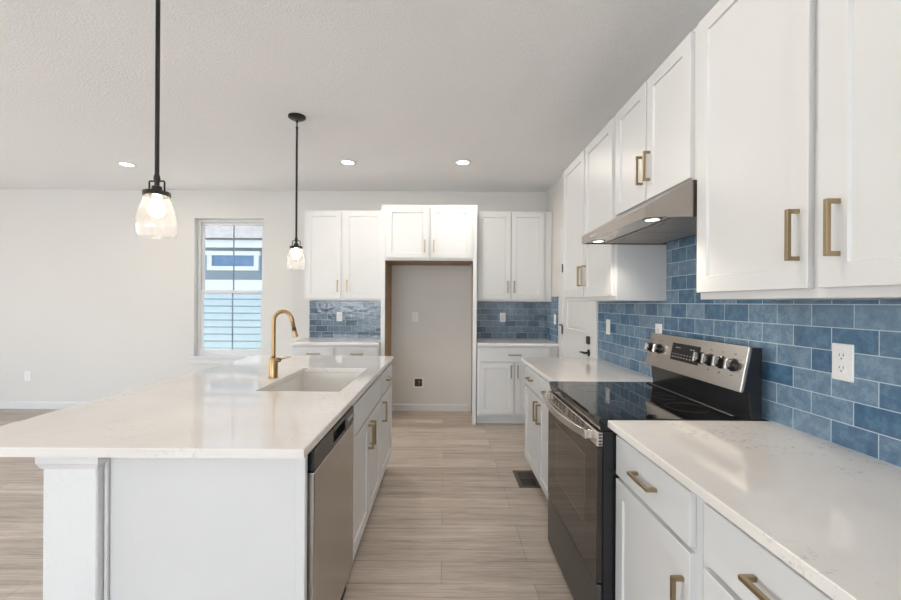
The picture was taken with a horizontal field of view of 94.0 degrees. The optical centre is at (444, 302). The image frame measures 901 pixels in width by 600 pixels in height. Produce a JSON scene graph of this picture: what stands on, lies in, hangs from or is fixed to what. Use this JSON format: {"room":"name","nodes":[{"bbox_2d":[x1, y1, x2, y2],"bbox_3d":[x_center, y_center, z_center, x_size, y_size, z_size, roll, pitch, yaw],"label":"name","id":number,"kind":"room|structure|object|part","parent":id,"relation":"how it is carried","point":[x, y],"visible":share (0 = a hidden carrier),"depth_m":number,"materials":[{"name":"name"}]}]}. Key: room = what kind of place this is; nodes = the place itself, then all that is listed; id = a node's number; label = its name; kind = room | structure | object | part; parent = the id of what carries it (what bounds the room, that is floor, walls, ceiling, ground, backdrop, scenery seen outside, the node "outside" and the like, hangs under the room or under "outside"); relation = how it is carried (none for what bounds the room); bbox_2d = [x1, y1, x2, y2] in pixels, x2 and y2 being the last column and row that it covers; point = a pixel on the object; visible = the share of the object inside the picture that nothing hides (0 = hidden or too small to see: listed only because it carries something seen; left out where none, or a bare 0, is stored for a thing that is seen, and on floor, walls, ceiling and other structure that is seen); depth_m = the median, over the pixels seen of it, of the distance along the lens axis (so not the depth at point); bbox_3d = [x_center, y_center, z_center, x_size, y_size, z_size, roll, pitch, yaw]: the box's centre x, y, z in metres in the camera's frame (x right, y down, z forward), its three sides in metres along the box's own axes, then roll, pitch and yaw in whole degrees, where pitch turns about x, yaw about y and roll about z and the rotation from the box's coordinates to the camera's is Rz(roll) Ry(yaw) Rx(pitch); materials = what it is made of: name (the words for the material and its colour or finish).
{"room":"kitchen","nodes":[
{"label":"kitchen","id":0,"kind":"room"},
{"bbox_2d":[35,457,106,599],"bbox_3d":[-1.164,0.911,2.364,0.193,0.884,2.152,0,0,0],"label":"column","id":1,"kind":"structure","parent":0,"point":[73,501],"depth_m":1.30,"materials":[{"name":"paint"}]},
{"bbox_2d":[0,189,545,410],"bbox_3d":[-3.044,-0.033,5.335,8.912,2.750,0.150,0,0,0],"label":"wall","id":2,"kind":"structure","parent":0,"point":[94,308],"depth_m":5.26,"materials":[{"name":"paint"}]},
{"bbox_2d":[25,371,29,380],"bbox_3d":[-5.225,0.920,5.255,0.072,0.116,0.008,0,0,0],"label":"outlet","id":3,"kind":"object","parent":2,"relation":"attached to","point":[27,373],"visible":1,"depth_m":5.25,"materials":[{"name":"white plastic"}]},
{"bbox_2d":[0,401,85,408],"bbox_3d":[-4.603,1.288,5.253,5.790,0.090,0.014,0,0,0],"label":"baseboard","id":4,"kind":"structure","parent":2,"relation":"attached to","point":[3,404],"depth_m":5.25,"materials":[{"name":"white paint"}]},
{"bbox_2d":[188,219,263,363],"bbox_3d":[-2.709,-0.145,5.310,0.979,1.821,0.170,0,0,0],"label":"window","id":5,"kind":"structure","parent":2,"relation":"in","point":[204,356],"depth_m":5.34,"materials":[{"name":"white paint"}]},
{"bbox_3d":[-2.714,0.721,5.280,0.979,0.089,0.110,0,0,0],"label":"sill","id":6,"kind":"part","parent":5,"relation":"part of","materials":[{"name":"white paint"}]},
{"bbox_3d":[-2.711,0.244,5.352,0.797,0.800,0.024,0,0,0],"label":"sash","id":7,"kind":"part","parent":5,"relation":"part of","materials":[{"name":"white paint"}]},
{"bbox_3d":[-2.706,-0.563,5.377,0.797,0.914,0.024,0,0,0],"label":"sash","id":8,"kind":"part","parent":5,"relation":"part of","materials":[{"name":"white paint"}]},
{"bbox_2d":[304,210,380,300],"bbox_3d":[-1.190,-0.555,5.080,0.943,1.063,0.356,0,0,0],"label":"upper cabinet","id":9,"kind":"object","parent":2,"relation":"attached to","point":[342,248],"visible":0.93,"depth_m":4.94,"materials":[{"name":"white paint"}]},
{"bbox_3d":[-1.431,-0.561,4.946,0.412,1.025,0.019,0,0,0],"label":"door","id":10,"kind":"part","parent":9,"relation":"part of","materials":[{"name":"white paint"}]},
{"bbox_3d":[-0.962,-0.558,4.946,0.441,1.025,0.019,0,0,0],"label":"door","id":11,"kind":"part","parent":9,"relation":"part of","materials":[{"name":"white paint"}]},
{"bbox_2d":[309,301,380,337],"bbox_3d":[-1.209,0.219,5.255,0.972,0.480,0.008,0,0,0],"label":"tile backsplash","id":12,"kind":"structure","parent":2,"relation":"attached to","point":[360,319],"depth_m":5.25,"materials":[{"name":"blue tile"}]},
{"bbox_2d":[337,312,341,320],"bbox_3d":[-1.319,0.174,5.246,0.072,0.116,0.008,0,0,0],"label":"outlet","id":13,"kind":"object","parent":12,"relation":"attached to","point":[339,314],"visible":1,"depth_m":5.25,"materials":[{"name":"white plastic"}]},
{"bbox_2d":[412,312,417,321],"bbox_3d":[-0.373,0.183,5.255,0.072,0.116,0.008,0,0,0],"label":"outlet","id":14,"kind":"object","parent":2,"relation":"attached to","point":[414,314],"visible":1,"depth_m":5.25,"materials":[{"name":"white plastic"}]},
{"bbox_2d":[413,378,423,387],"bbox_3d":[-0.333,1.003,5.254,0.134,0.126,0.014,0,0,0],"label":"box","id":15,"kind":"object","parent":2,"relation":"attached to","point":[417,382],"visible":1,"depth_m":5.25,"materials":[{"name":"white plastic"}]},
{"bbox_2d":[392,404,467,411],"bbox_3d":[-0.188,1.314,5.253,0.960,0.090,0.014,0,0,0],"label":"baseboard","id":16,"kind":"structure","parent":2,"relation":"attached to","point":[395,407],"depth_m":5.25,"materials":[{"name":"white paint"}]},
{"bbox_2d":[477,302,544,338],"bbox_3d":[0.806,0.230,5.255,0.890,0.480,0.008,0,0,0],"label":"tile backsplash","id":17,"kind":"structure","parent":2,"relation":"attached to","point":[524,320],"depth_m":5.25,"materials":[{"name":"blue tile"}]},
{"bbox_2d":[500,313,505,321],"bbox_3d":[0.721,0.186,5.246,0.072,0.116,0.008,0,0,0],"label":"outlet","id":18,"kind":"object","parent":17,"relation":"attached to","point":[502,315],"visible":1,"depth_m":5.25,"materials":[{"name":"white plastic"}]},
{"bbox_2d":[477,211,551,301],"bbox_3d":[0.811,-0.544,5.080,0.896,1.063,0.356,0,0,0],"label":"upper cabinet","id":19,"kind":"object","parent":2,"relation":"attached to","point":[514,248],"visible":0.98,"depth_m":4.94,"materials":[{"name":"white paint"}]},
{"bbox_3d":[0.580,-0.549,4.946,0.387,1.025,0.019,0,0,0],"label":"door","id":20,"kind":"part","parent":19,"relation":"part of","materials":[{"name":"white paint"}]},
{"bbox_3d":[0.973,-0.547,4.946,0.384,1.025,0.019,0,0,0],"label":"door","id":21,"kind":"part","parent":19,"relation":"part of","materials":[{"name":"white paint"}]},
{"bbox_2d":[0,409,573,599],"bbox_3d":[-3.127,1.392,-0.620,9.062,0.100,12.060,0,0,0],"label":"floor","id":22,"kind":"structure","parent":0,"point":[450,517],"depth_m":2.61,"materials":[{"name":"brown wood"}]},
{"bbox_2d":[104,455,307,599],"bbox_3d":[-0.761,0.914,1.338,0.632,0.884,0.030,0,0,0],"label":"island end panel","id":23,"kind":"object","parent":22,"relation":"on","point":[175,528],"visible":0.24,"depth_m":1.33,"materials":[{"name":"white paint"}]},
{"bbox_2d":[307,406,353,599],"bbox_3d":[-0.731,0.917,1.661,0.609,0.878,0.589,0,0,0],"label":"dishwasher","id":24,"kind":"object","parent":22,"relation":"on","point":[330,462],"visible":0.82,"depth_m":1.57,"materials":[{"name":"silver metal"}]},
{"bbox_2d":[293,345,379,355],"bbox_3d":[-1.211,0.911,4.935,0.968,0.884,0.646,0,0,0],"label":"base cabinet","id":25,"kind":"object","parent":22,"relation":"on","point":[309,350],"visible":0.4,"depth_m":4.65,"materials":[{"name":"white paint"}]},
{"bbox_3d":[-1.455,0.566,4.655,0.440,0.148,0.019,0,0,0],"label":"drawer","id":26,"kind":"part","parent":25,"relation":"part of","materials":[{"name":"white paint"}]},
{"bbox_2d":[289,337,380,344],"bbox_3d":[-1.221,0.453,4.933,0.994,0.028,0.635,0,0,0],"label":"countertop","id":27,"kind":"structure","parent":25,"relation":"on","point":[309,340],"depth_m":4.72,"materials":[{"name":"white stone"}]},
{"bbox_3d":[-0.978,0.568,4.655,0.474,0.148,0.019,0,0,0],"label":"drawer","id":28,"kind":"part","parent":25,"relation":"part of","materials":[{"name":"white paint"}]},
{"bbox_2d":[352,376,380,559],"bbox_3d":[-0.737,0.914,2.409,0.672,0.884,0.898,0,0,0],"label":"base cabinet","id":29,"kind":"object","parent":22,"relation":"on","point":[367,408],"visible":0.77,"depth_m":2.34,"materials":[{"name":"white paint"}]},
{"bbox_2d":[0,355,393,458],"bbox_3d":[-0.999,0.454,2.377,1.146,0.028,2.217,0,0,0],"label":"countertop","id":30,"kind":"structure","parent":29,"relation":"on","point":[227,410],"depth_m":1.60,"materials":[{"name":"white stone"}]},
{"bbox_2d":[268,310,297,378],"bbox_3d":[-0.939,0.241,2.448,0.180,0.399,0.054,0,0,6],"label":"kitchen faucet","id":31,"kind":"object","parent":30,"relation":"on","point":[273,362],"visible":1,"depth_m":2.44,"materials":[{"name":"gold metal"}]},
{"bbox_3d":[-0.938,0.329,2.445,0.090,0.039,0.026,0,0,9],"label":"lever","id":32,"kind":"part","parent":31,"relation":"part of","materials":[{"name":"gold metal"}]},
{"bbox_2d":[267,372,361,391],"bbox_3d":[-0.737,0.580,2.462,0.467,0.216,0.788,0,0,0],"label":"sink","id":33,"kind":"object","parent":30,"relation":"in","point":[305,381],"visible":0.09,"depth_m":2.83,"materials":[{"name":"white ceramic"}]},
{"bbox_3d":[-0.445,0.944,2.190,0.019,0.570,0.430,0,0,0],"label":"door","id":34,"kind":"part","parent":29,"relation":"part of","materials":[{"name":"white paint"}]},
{"bbox_3d":[-0.443,0.570,2.410,0.019,0.150,0.870,0,0,0],"label":"drawer","id":35,"kind":"part","parent":29,"relation":"part of","materials":[{"name":"white paint"}]},
{"bbox_3d":[-0.417,0.758,2.370,0.034,0.139,0.012,0,0,0],"label":"handle","id":36,"kind":"part","parent":29,"relation":"part of","materials":[{"name":"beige metal"}]},
{"bbox_3d":[-0.417,0.758,2.448,0.034,0.139,0.012,0,0,0],"label":"handle","id":37,"kind":"part","parent":29,"relation":"part of","materials":[{"name":"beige metal"}]},
{"bbox_3d":[-0.445,0.944,2.629,0.019,0.570,0.432,0,0,0],"label":"door","id":38,"kind":"part","parent":29,"relation":"part of","materials":[{"name":"white paint"}]},
{"bbox_2d":[379,363,392,481],"bbox_3d":[-0.737,0.914,3.158,0.672,0.884,0.594,0,0,0],"label":"base cabinet","id":39,"kind":"object","parent":22,"relation":"on","point":[386,375],"visible":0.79,"depth_m":3.13,"materials":[{"name":"white paint"}]},
{"bbox_3d":[-0.417,0.758,2.915,0.034,0.139,0.012,0,0,0],"label":"handle","id":40,"kind":"part","parent":39,"relation":"part of","materials":[{"name":"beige metal"}]},
{"bbox_3d":[-0.443,0.570,3.156,0.019,0.150,0.567,0,0,0],"label":"drawer","id":41,"kind":"part","parent":39,"relation":"part of","materials":[{"name":"white paint"}]},
{"bbox_2d":[380,205,476,424],"bbox_3d":[-0.182,0.135,4.945,1.072,2.448,0.626,0,0,0],"label":"surround","id":42,"kind":"object","parent":22,"relation":"on","point":[430,235],"visible":0.95,"depth_m":4.67,"materials":[{"name":"white paint"}]},
{"bbox_3d":[-0.695,0.132,4.971,0.045,2.448,0.573,0,0,0],"label":"panel","id":43,"kind":"part","parent":42,"relation":"part of","materials":[{"name":"white paint"}]},
{"bbox_3d":[-0.418,-0.776,4.676,0.463,0.562,0.019,0,0,0],"label":"door","id":44,"kind":"part","parent":42,"relation":"part of","materials":[{"name":"white paint"}]},
{"bbox_3d":[0.069,-0.774,4.676,0.455,0.562,0.019,0,0,0],"label":"door","id":45,"kind":"part","parent":42,"relation":"part of","materials":[{"name":"white paint"}]},
{"bbox_3d":[0.332,0.138,4.971,0.044,2.448,0.573,0,0,0],"label":"panel","id":46,"kind":"part","parent":42,"relation":"part of","materials":[{"name":"white paint"}]},
{"bbox_2d":[476,346,557,422],"bbox_3d":[0.804,0.923,4.935,0.894,0.884,0.646,0,0,0],"label":"base cabinet","id":47,"kind":"object","parent":22,"relation":"on","point":[500,370],"visible":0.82,"depth_m":4.65,"materials":[{"name":"white paint"}]},
{"bbox_3d":[0.571,0.951,4.655,0.382,0.568,0.019,0,0,0],"label":"door","id":48,"kind":"part","parent":47,"relation":"part of","materials":[{"name":"white paint"}]},
{"bbox_3d":[0.772,0.579,4.655,0.780,0.148,0.019,0,0,0],"label":"drawer","id":49,"kind":"part","parent":47,"relation":"part of","materials":[{"name":"white paint"}]},
{"bbox_2d":[477,338,558,345],"bbox_3d":[0.803,0.465,4.933,0.893,0.028,0.635,0,0,0],"label":"countertop","id":50,"kind":"structure","parent":47,"relation":"on","point":[480,341],"depth_m":4.73,"materials":[{"name":"white stone"}]},
{"bbox_3d":[0.965,0.954,4.655,0.390,0.568,0.019,0,0,0],"label":"door","id":51,"kind":"part","parent":47,"relation":"part of","materials":[{"name":"white paint"}]},
{"bbox_2d":[513,470,540,487],"bbox_3d":[0.632,1.361,3.245,0.170,0.006,0.310,0,0,0],"label":"floor vent","id":52,"kind":"object","parent":22,"relation":"in","point":[525,478],"visible":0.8,"depth_m":3.23,"materials":[{"name":"brown metal"}]},
{"bbox_2d":[525,364,550,499],"bbox_3d":[0.935,0.923,2.905,0.640,0.884,1.039,0,0,0],"label":"base cabinet","id":53,"kind":"object","parent":22,"relation":"on","point":[536,410],"visible":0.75,"depth_m":2.94,"materials":[{"name":"white paint"}]},
{"bbox_3d":[0.660,0.578,3.165,0.019,0.148,0.500,0,0,0],"label":"drawer","id":54,"kind":"part","parent":53,"relation":"part of","materials":[{"name":"white paint"}]},
{"bbox_3d":[0.658,0.957,3.165,0.019,0.578,0.500,0,0,0],"label":"door","id":55,"kind":"part","parent":53,"relation":"part of","materials":[{"name":"white paint"}]},
{"bbox_3d":[0.633,0.764,2.950,0.034,0.139,0.012,0,0,0],"label":"handle","id":56,"kind":"part","parent":53,"relation":"part of","materials":[{"name":"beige metal"}]},
{"bbox_3d":[0.633,0.764,2.860,0.034,0.139,0.012,0,0,0],"label":"handle","id":57,"kind":"part","parent":53,"relation":"part of","materials":[{"name":"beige metal"}]},
{"bbox_3d":[0.658,0.957,2.647,0.019,0.578,0.495,0,0,0],"label":"door","id":58,"kind":"part","parent":53,"relation":"part of","materials":[{"name":"white paint"}]},
{"bbox_3d":[0.660,0.578,2.647,0.019,0.148,0.495,0,0,0],"label":"drawer","id":59,"kind":"part","parent":53,"relation":"part of","materials":[{"name":"white paint"}]},
{"bbox_2d":[521,358,652,381],"bbox_3d":[0.936,0.465,2.908,0.628,0.028,1.045,0,0,0],"label":"countertop","id":60,"kind":"structure","parent":53,"relation":"on","point":[550,369],"depth_m":2.78,"materials":[{"name":"white stone"}]},
{"bbox_2d":[544,333,761,599],"bbox_3d":[0.865,0.767,1.996,0.704,1.196,0.770,0,0,0],"label":"range","id":61,"kind":"object","parent":22,"relation":"on","point":[694,379],"visible":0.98,"depth_m":1.81,"materials":[{"name":"black metal"}]},
{"bbox_3d":[0.549,0.521,2.005,0.070,0.036,0.696,0,0,0],"label":"handle","id":62,"kind":"part","parent":61,"relation":"part of","materials":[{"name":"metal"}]},
{"bbox_3d":[0.593,1.216,1.996,0.022,0.256,0.760,0,0,0],"label":"storage drawer","id":63,"kind":"part","parent":61,"relation":"part of","materials":[{"name":"metal"}]},
{"bbox_3d":[0.595,0.819,1.996,0.023,0.523,0.762,0,0,0],"label":"oven door","id":64,"kind":"part","parent":61,"relation":"part of","materials":[{"name":"clear glass"}]},
{"bbox_3d":[1.135,0.249,2.345,0.044,0.054,0.054,0,0,0],"label":"knob","id":65,"kind":"part","parent":61,"relation":"part of","materials":[{"name":"silver metal"}]},
{"bbox_2d":[549,381,749,430],"bbox_3d":[0.881,0.472,1.996,0.580,0.048,0.770,0,0,0],"label":"cooktop","id":66,"kind":"object","parent":61,"relation":"in","point":[593,404],"depth_m":1.87,"materials":[{"name":"black glass"}]},
{"bbox_3d":[1.135,0.249,2.258,0.044,0.054,0.054,0,0,0],"label":"knob","id":67,"kind":"part","parent":61,"relation":"part of","materials":[{"name":"silver metal"}]},
{"bbox_3d":[1.136,0.446,1.996,0.022,0.007,0.708,0,0,0],"label":"trim","id":68,"kind":"part","parent":61,"relation":"part of","materials":[{"name":"black ceramic"}]},
{"bbox_3d":[1.135,0.249,1.890,0.044,0.054,0.054,0,0,0],"label":"knob","id":69,"kind":"part","parent":61,"relation":"part of","materials":[{"name":"silver metal"}]},
{"bbox_3d":[1.157,0.259,1.996,0.047,0.176,0.766,0,0,0],"label":"control panel","id":70,"kind":"part","parent":61,"relation":"part of","materials":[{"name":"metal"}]},
{"bbox_3d":[1.135,0.249,1.828,0.044,0.054,0.054,0,0,0],"label":"knob","id":71,"kind":"part","parent":61,"relation":"part of","materials":[{"name":"silver metal"}]},
{"bbox_3d":[1.135,0.249,1.753,0.044,0.054,0.054,0,0,0],"label":"knob","id":72,"kind":"part","parent":61,"relation":"part of","materials":[{"name":"silver metal"}]},
{"bbox_3d":[1.135,0.249,1.678,0.044,0.054,0.054,0,0,0],"label":"knob","id":73,"kind":"part","parent":61,"relation":"part of","materials":[{"name":"silver metal"}]},
{"bbox_2d":[615,435,703,599],"bbox_3d":[0.935,0.923,1.346,0.640,0.884,0.516,0,0,0],"label":"base cabinet","id":74,"kind":"object","parent":22,"relation":"on","point":[660,521],"visible":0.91,"depth_m":1.31,"materials":[{"name":"white paint"}]},
{"bbox_3d":[0.634,0.578,1.357,0.034,0.012,0.139,0,0,0],"label":"handle","id":75,"kind":"part","parent":74,"relation":"part of","materials":[{"name":"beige metal"}]},
{"bbox_3d":[0.658,0.957,1.357,0.019,0.578,0.481,0,0,0],"label":"door","id":76,"kind":"part","parent":74,"relation":"part of","materials":[{"name":"white paint"}]},
{"bbox_3d":[0.660,0.578,1.357,0.019,0.148,0.481,0,0,0],"label":"drawer","id":77,"kind":"part","parent":74,"relation":"part of","materials":[{"name":"white paint"}]},
{"bbox_3d":[0.632,0.816,1.145,0.034,0.139,0.012,0,0,0],"label":"handle","id":78,"kind":"part","parent":74,"relation":"part of","materials":[{"name":"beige metal"}]},
{"bbox_2d":[704,501,832,599],"bbox_3d":[0.935,0.923,0.693,0.640,0.884,0.786,0,0,0],"label":"base cabinet","id":79,"kind":"object","parent":22,"relation":"on","point":[737,566],"visible":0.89,"depth_m":0.92,"materials":[{"name":"white paint"}]},
{"bbox_3d":[0.658,0.957,0.816,0.019,0.578,0.482,0,0,0],"label":"door","id":80,"kind":"part","parent":79,"relation":"part of","materials":[{"name":"white paint"}]},
{"bbox_2d":[608,420,900,599],"bbox_3d":[0.936,0.465,0.954,0.628,0.028,1.307,0,0,0],"label":"countertop","id":81,"kind":"structure","parent":79,"relation":"on","point":[831,512],"depth_m":1.00,"materials":[{"name":"white stone"}]},
{"bbox_3d":[0.634,0.578,0.816,0.034,0.012,0.139,0,0,0],"label":"handle","id":82,"kind":"part","parent":79,"relation":"part of","materials":[{"name":"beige metal"}]},
{"bbox_2d":[0,0,718,191],"bbox_3d":[-3.111,-1.458,-0.620,9.062,0.100,12.060,0,0,0],"label":"ceiling","id":83,"kind":"structure","parent":0,"point":[404,91],"depth_m":2.70,"materials":[{"name":"white paint"}]},
{"bbox_2d":[116,161,136,166],"bbox_3d":[-3.242,-1.405,4.280,0.178,0.005,0.178,0,0,0],"label":"recessed light","id":84,"kind":"object","parent":83,"relation":"in","point":[126,164],"visible":1,"depth_m":4.28,"materials":[{"name":"white plastic"}]},
{"bbox_2d":[134,0,177,236],"bbox_3d":[-1.095,-0.822,1.600,0.138,1.146,0.138,0,0,0],"label":"pendant light","id":85,"kind":"object","parent":83,"relation":"hanging from","point":[156,208],"visible":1,"depth_m":1.59,"materials":[{"name":"black metal"}]},
{"bbox_3d":[-1.098,-0.328,1.600,0.138,0.158,0.138,0,0,0],"label":"lamp shade","id":86,"kind":"part","parent":85,"relation":"part of","materials":[{"name":"clear glass"}]},
{"bbox_2d":[151,174,162,189],"bbox_3d":[-1.097,-0.454,1.600,0.052,0.066,0.052,0,0,0],"label":"socket","id":87,"kind":"object","parent":85,"relation":"attached to","point":[156,179],"depth_m":1.59,"materials":[{"name":"black metal"}]},
{"bbox_3d":[-1.098,-0.368,1.600,0.056,0.090,0.056,0,0,0],"label":"bulb","id":88,"kind":"part","parent":85,"relation":"part of","materials":[{"name":"white glass"}]},
{"bbox_3d":[-1.095,-0.894,1.600,0.016,0.835,0.015,0,0,0],"label":"rod","id":89,"kind":"part","parent":85,"relation":"part of","materials":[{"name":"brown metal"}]},
{"bbox_2d":[286,113,305,269],"bbox_3d":[-1.113,-0.823,3.150,0.138,1.146,0.138,0,0,0],"label":"pendant light","id":90,"kind":"object","parent":83,"relation":"hanging from","point":[297,117],"visible":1,"depth_m":3.14,"materials":[{"name":"black metal"}]},
{"bbox_3d":[-1.116,-0.368,3.150,0.056,0.090,0.056,0,0,0],"label":"bulb","id":91,"kind":"part","parent":90,"relation":"part of","materials":[{"name":"white glass"}]},
{"bbox_3d":[-1.113,-0.894,3.150,0.016,0.835,0.015,0,0,0],"label":"rod","id":92,"kind":"part","parent":90,"relation":"part of","materials":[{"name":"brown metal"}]},
{"bbox_2d":[339,159,356,164],"bbox_3d":[-0.967,-1.392,4.180,0.178,0.005,0.178,0,0,0],"label":"recessed light","id":93,"kind":"object","parent":83,"relation":"in","point":[344,161],"visible":1,"depth_m":4.18,"materials":[{"name":"white plastic"}]},
{"bbox_2d":[454,159,471,164],"bbox_3d":[0.178,-1.386,4.160,0.178,0.005,0.178,0,0,0],"label":"recessed light","id":94,"kind":"object","parent":83,"relation":"in","point":[461,161],"visible":1,"depth_m":4.15,"materials":[{"name":"white plastic"}]},
{"bbox_2d":[546,173,900,357],"bbox_3d":[1.337,-0.007,-0.620,0.150,2.750,11.760,0,0,0],"label":"wall","id":95,"kind":"structure","parent":0,"point":[554,195],"depth_m":4.76,"materials":[{"name":"paint"}]},
{"bbox_2d":[545,296,557,342],"bbox_3d":[1.256,0.203,4.965,0.008,0.542,0.587,0,0,0],"label":"tile backsplash","id":96,"kind":"structure","parent":95,"relation":"attached to","point":[551,308],"depth_m":4.93,"materials":[{"name":"blue tile"}]},
{"bbox_2d":[559,264,590,357],"bbox_3d":[1.229,0.342,4.021,0.060,2.030,0.891,0,0,0],"label":"door","id":97,"kind":"structure","parent":95,"relation":"in","point":[576,327],"depth_m":3.99,"materials":[{"name":"white paint"}]},
{"bbox_3d":[1.223,0.437,3.685,0.049,0.062,0.152,0,0,0],"label":"lever handle","id":98,"kind":"part","parent":97,"relation":"part of","materials":[{"name":"black metal"}]},
{"bbox_2d":[559,227,597,357],"bbox_3d":[1.250,0.283,4.005,0.019,2.169,1.110,0,0,0],"label":"trim","id":99,"kind":"structure","parent":95,"relation":"attached to","point":[594,304],"depth_m":4.44,"materials":[{"name":"white paint"}]},
{"bbox_2d":[563,116,666,300],"bbox_3d":[1.094,-0.542,2.905,0.339,1.063,1.041,0,0,0],"label":"upper cabinet","id":100,"kind":"object","parent":95,"relation":"attached to","point":[591,272],"visible":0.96,"depth_m":2.62,"materials":[{"name":"white paint"}]},
{"bbox_3d":[0.968,-0.548,3.156,0.019,1.022,0.497,0,0,0],"label":"door","id":101,"kind":"part","parent":100,"relation":"part of","materials":[{"name":"white paint"}]},
{"bbox_3d":[0.939,-0.183,2.938,0.034,0.139,0.012,0,0,0],"label":"handle","id":102,"kind":"part","parent":100,"relation":"part of","materials":[{"name":"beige metal"}]},
{"bbox_3d":[0.939,-0.183,2.855,0.034,0.139,0.012,0,0,0],"label":"handle","id":103,"kind":"part","parent":100,"relation":"part of","materials":[{"name":"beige metal"}]},
{"bbox_3d":[0.968,-0.548,2.652,0.019,1.022,0.472,0,0,0],"label":"door","id":104,"kind":"part","parent":100,"relation":"part of","materials":[{"name":"white paint"}]},
{"bbox_2d":[582,180,696,244],"bbox_3d":[1.013,-0.399,1.992,0.480,0.142,0.767,0,0,0],"label":"range hood","id":105,"kind":"object","parent":95,"relation":"attached to","point":[670,216],"visible":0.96,"depth_m":1.81,"materials":[{"name":"metal"}]},
{"bbox_3d":[0.837,-0.338,1.992,0.101,0.006,0.761,0,0,0],"label":"underside panel","id":106,"kind":"part","parent":105,"relation":"part of","materials":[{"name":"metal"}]},
{"bbox_2d":[615,26,697,216],"bbox_3d":[1.095,-0.773,1.992,0.339,0.602,0.777,0,0,0],"label":"upper cabinet","id":107,"kind":"object","parent":95,"relation":"attached to","point":[656,129],"visible":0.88,"depth_m":1.88,"materials":[{"name":"white paint"}]},
{"bbox_3d":[0.969,-0.773,2.188,0.019,0.572,0.351,0,0,0],"label":"door","id":108,"kind":"part","parent":107,"relation":"part of","materials":[{"name":"white paint"}]},
{"bbox_3d":[0.942,-0.639,2.040,0.034,0.139,0.012,0,0,0],"label":"handle","id":109,"kind":"part","parent":107,"relation":"part of","materials":[{"name":"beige metal"}]},
{"bbox_3d":[0.942,-0.639,1.966,0.034,0.139,0.012,0,0,0],"label":"handle","id":110,"kind":"part","parent":107,"relation":"part of","materials":[{"name":"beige metal"}]},
{"bbox_3d":[0.969,-0.773,1.821,0.019,0.572,0.355,0,0,0],"label":"door","id":111,"kind":"part","parent":107,"relation":"part of","materials":[{"name":"white paint"}]},
{"bbox_2d":[598,235,900,467],"bbox_3d":[1.257,0.003,1.867,0.008,0.941,3.135,0,0,0],"label":"tile backsplash","id":112,"kind":"structure","parent":95,"relation":"attached to","point":[800,393],"depth_m":1.48,"materials":[{"name":"blue tile"}]},
{"bbox_2d":[606,319,609,334],"bbox_3d":[1.247,0.187,3.215,0.009,0.116,0.072,0,0,0],"label":"light switch","id":113,"kind":"object","parent":112,"relation":"attached to","point":[607,320],"visible":1,"depth_m":3.20,"materials":[{"name":"white plastic"}]},
{"bbox_2d":[655,324,661,333],"bbox_3d":[1.247,0.182,2.455,0.008,0.116,0.072,0,0,0],"label":"outlet","id":114,"kind":"object","parent":112,"relation":"attached to","point":[658,327],"visible":0.54,"depth_m":2.45,"materials":[{"name":"white plastic"}]},
{"bbox_2d":[832,343,853,382],"bbox_3d":[1.247,0.187,1.318,0.008,0.116,0.072,0,0,0],"label":"outlet","id":115,"kind":"object","parent":112,"relation":"attached to","point":[842,354],"visible":1,"depth_m":1.31,"materials":[{"name":"white plastic"}]},
{"bbox_2d":[836,350,846,360],"bbox_3d":[1.244,0.168,1.318,0.002,0.034,0.034,0,0,0],"label":"receptacle","id":116,"kind":"object","parent":115,"relation":"attached to","point":[841,355],"depth_m":1.32,"materials":[{"name":"white plastic"}]},
{"bbox_2d":[836,363,846,373],"bbox_3d":[1.244,0.207,1.318,0.002,0.034,0.034,0,0,0],"label":"receptacle","id":117,"kind":"object","parent":115,"relation":"attached to","point":[841,368],"depth_m":1.32,"materials":[{"name":"white plastic"}]},
{"bbox_2d":[696,0,900,299],"bbox_3d":[1.094,-0.542,1.050,0.339,1.063,1.101,0,0,0],"label":"upper cabinet","id":118,"kind":"object","parent":95,"relation":"attached to","point":[799,115],"visible":1,"depth_m":1.13,"materials":[{"name":"white paint"}]},
{"bbox_3d":[0.968,-0.548,1.353,0.019,1.022,0.489,0,0,0],"label":"door","id":119,"kind":"part","parent":118,"relation":"part of","materials":[{"name":"white paint"}]},
{"bbox_3d":[0.939,-0.183,1.137,0.034,0.139,0.012,0,0,0],"label":"handle","id":120,"kind":"part","parent":118,"relation":"part of","materials":[{"name":"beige metal"}]},
{"bbox_3d":[0.939,-0.183,1.020,0.034,0.139,0.012,0,0,0],"label":"handle","id":121,"kind":"part","parent":118,"relation":"part of","materials":[{"name":"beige metal"}]},
{"bbox_3d":[0.968,-0.548,0.804,0.019,1.022,0.548,0,0,0],"label":"door","id":122,"kind":"part","parent":118,"relation":"part of","materials":[{"name":"white paint"}]},
{"label":"outside","id":123,"kind":"structure","parent":0,"visible":0},
{"bbox_3d":[-5.009,1.531,22.780,50.000,0.100,34.440,0,0,0],"label":"ground","id":124,"kind":"structure","parent":123,"visible":0},
{"bbox_2d":[204,226,261,349],"bbox_3d":[-3.994,-1.038,10.935,10.000,5.050,4.130,0,0,0],"label":"neighboring house","id":125,"kind":"structure","parent":124,"relation":"on","point":[218,239],"depth_m":9.00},
{"bbox_3d":[-4.525,-0.891,8.989,0.900,0.230,0.018,0,0,0],"label":"pane","id":126,"kind":"part","parent":125,"relation":"part of","materials":[{"name":"blue glass"}]}
]}

